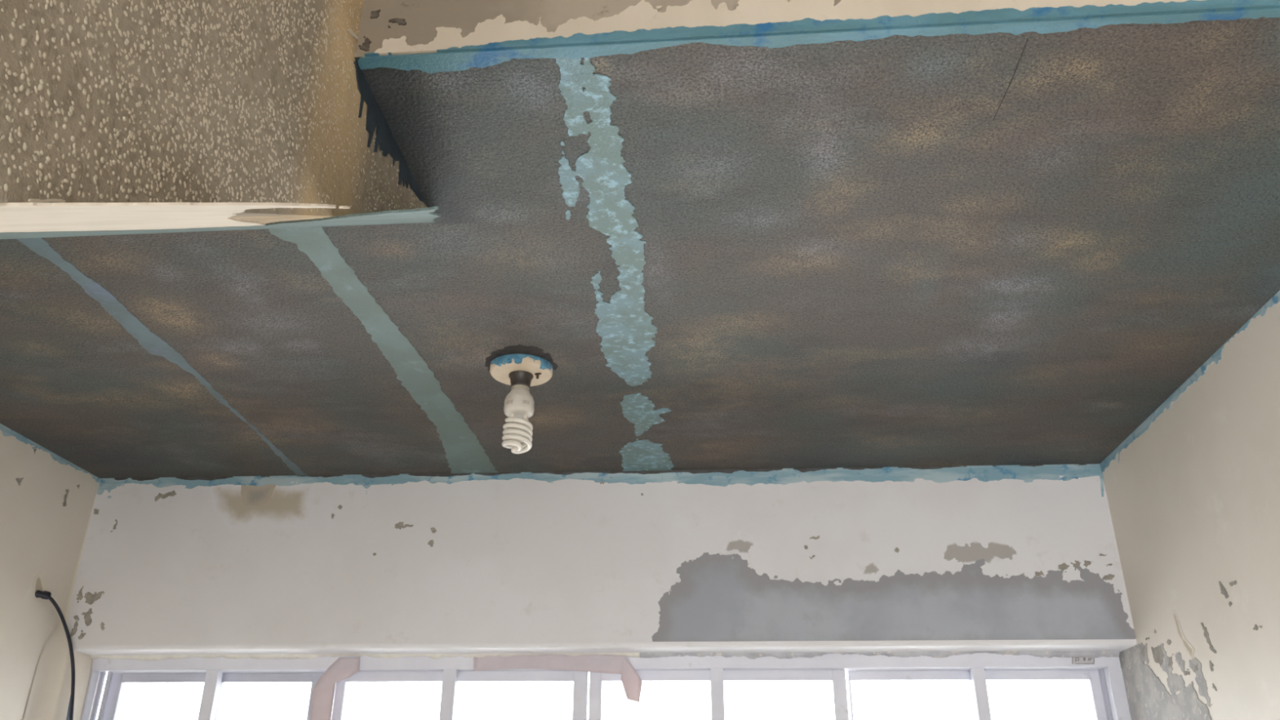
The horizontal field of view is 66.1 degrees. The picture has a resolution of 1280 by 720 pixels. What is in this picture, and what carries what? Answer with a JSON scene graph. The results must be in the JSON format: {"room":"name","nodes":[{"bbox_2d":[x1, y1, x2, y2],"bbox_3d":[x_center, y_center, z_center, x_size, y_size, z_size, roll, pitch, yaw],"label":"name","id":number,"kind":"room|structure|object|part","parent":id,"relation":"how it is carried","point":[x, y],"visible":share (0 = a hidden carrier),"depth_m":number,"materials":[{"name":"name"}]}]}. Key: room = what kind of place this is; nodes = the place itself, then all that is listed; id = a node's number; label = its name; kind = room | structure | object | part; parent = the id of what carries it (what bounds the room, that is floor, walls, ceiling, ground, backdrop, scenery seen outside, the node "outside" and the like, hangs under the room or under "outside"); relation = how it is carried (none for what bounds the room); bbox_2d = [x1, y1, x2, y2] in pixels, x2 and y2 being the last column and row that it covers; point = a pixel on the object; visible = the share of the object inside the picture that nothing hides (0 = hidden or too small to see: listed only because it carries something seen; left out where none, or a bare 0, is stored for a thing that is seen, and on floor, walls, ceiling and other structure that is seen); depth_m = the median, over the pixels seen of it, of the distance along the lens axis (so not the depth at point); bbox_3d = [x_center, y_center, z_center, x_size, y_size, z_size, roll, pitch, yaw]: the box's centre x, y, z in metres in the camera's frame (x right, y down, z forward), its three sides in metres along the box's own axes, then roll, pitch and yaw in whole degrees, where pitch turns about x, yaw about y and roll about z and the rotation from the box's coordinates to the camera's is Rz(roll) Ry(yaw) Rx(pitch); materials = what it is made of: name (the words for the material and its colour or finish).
{"room":"damaged room","nodes":[
{"label":"damaged room","id":0,"kind":"room"},
{"bbox_2d":[0,423,99,719],"bbox_3d":[-1.713,0.069,0.163,0.164,3.500,5.281,-2,-25,4],"label":"wall","id":1,"kind":"structure","parent":0,"point":[46,500],"depth_m":2.43,"materials":[{"name":"paint"}]},
{"bbox_2d":[35,590,75,719],"bbox_3d":[-1.447,0.823,2.399,0.181,0.490,0.081,23,-33,-39],"label":"cable","id":2,"kind":"object","parent":1,"relation":"hanging from","point":[42,594],"visible":1,"depth_m":2.45,"materials":[{"name":"black rubber"}]},
{"bbox_3d":[-1.394,0.944,2.381,0.033,0.256,0.006,-2,-25,4],"label":"cord","id":3,"kind":"part","parent":2,"relation":"part of","materials":[{"name":"black rubber"}]},
{"bbox_2d":[0,0,426,219],"bbox_3d":[-0.415,-0.478,0.770,0.062,1.882,1.616,-2,-25,4],"label":"wall","id":4,"kind":"structure","parent":0,"point":[101,100],"depth_m":0.82,"materials":[{"name":"brown paint"}]},
{"bbox_2d":[0,202,441,239],"bbox_3d":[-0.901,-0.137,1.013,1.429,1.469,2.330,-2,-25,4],"label":"trim","id":5,"kind":"structure","parent":4,"relation":"attached to","point":[17,220],"depth_m":0.97,"materials":[{"name":"paint"}]},
{"bbox_2d":[67,463,1136,655],"bbox_3d":[-0.125,1.484,2.150,2.716,2.650,0.162,-1,-25,3],"label":"wall","id":6,"kind":"structure","parent":0,"point":[977,557],"depth_m":2.52,"materials":[{"name":"beige paint"}]},
{"bbox_2d":[80,650,1131,719],"bbox_3d":[-0.140,1.317,2.305,2.668,1.244,0.116,-1,-25,3],"label":"window","id":7,"kind":"structure","parent":6,"relation":"in","point":[1102,669],"depth_m":2.51,"materials":[{"name":"paint"}]},
{"bbox_3d":[-1.108,1.358,2.372,0.608,1.158,0.020,-1,-25,3],"label":"sash","id":8,"kind":"part","parent":7,"relation":"part of","materials":[{"name":"metal"}]},
{"bbox_2d":[310,657,359,719],"bbox_3d":[-0.780,0.881,2.494,0.112,0.247,0.013,0,-25,2],"label":"tape","id":9,"kind":"object","parent":7,"relation":"attached to","point":[323,692],"visible":1,"depth_m":2.52,"materials":[{"name":"plastic"}]},
{"bbox_3d":[-0.465,1.336,2.319,0.658,1.158,0.020,-1,-25,3],"label":"sash","id":10,"kind":"part","parent":7,"relation":"part of","materials":[{"name":"paint"}]},
{"bbox_2d":[473,653,642,702],"bbox_3d":[-0.211,0.806,2.498,0.437,0.124,0.020,-2,-25,6],"label":"tape","id":11,"kind":"object","parent":7,"relation":"attached to","point":[632,682],"visible":0.98,"depth_m":2.51,"materials":[{"name":"plastic"}]},
{"bbox_3d":[0.194,1.323,2.284,0.653,1.158,0.020,-1,-25,3],"label":"sash","id":12,"kind":"part","parent":7,"relation":"part of","materials":[{"name":"paint"}]},
{"bbox_3d":[0.854,1.318,2.268,0.647,1.158,0.020,-1,-25,3],"label":"sash","id":13,"kind":"part","parent":7,"relation":"part of","materials":[{"name":"paint"}]},
{"bbox_2d":[0,7,1279,478],"bbox_3d":[-0.204,-0.031,1.926,2.678,0.002,1.608,-2,-25,4],"label":"ceiling","id":14,"kind":"structure","parent":0,"point":[1001,243],"depth_m":1.68,"materials":[{"name":"paint"}]},
{"bbox_2d":[489,354,553,453],"bbox_3d":[-0.243,0.097,1.987,0.130,0.186,0.130,-2,-25,4],"label":"ceiling lamp","id":15,"kind":"object","parent":14,"relation":"attached to","point":[520,371],"visible":1,"depth_m":1.97,"materials":[{"name":"white plastic"}]},
{"bbox_2d":[508,370,533,390],"bbox_3d":[-0.244,0.044,2.013,0.050,0.030,0.050,-2,-25,4],"label":"socket","id":16,"kind":"object","parent":15,"relation":"attached to","point":[518,380],"depth_m":2.00,"materials":[{"name":"black plastic"}]},
{"bbox_2d":[354,0,1279,57],"bbox_3d":[0.359,-0.780,1.391,1.432,0.900,0.104,-2,-25,4],"label":"wall","id":17,"kind":"structure","parent":0,"point":[386,27],"depth_m":1.19,"materials":[{"name":"paint"}]},
{"bbox_2d":[1099,290,1279,719],"bbox_3d":[1.054,-0.014,-0.041,0.122,3.500,5.281,-2,-25,4],"label":"wall","id":18,"kind":"structure","parent":0,"point":[1193,493],"depth_m":2.00,"materials":[{"name":"paint"}]}
]}

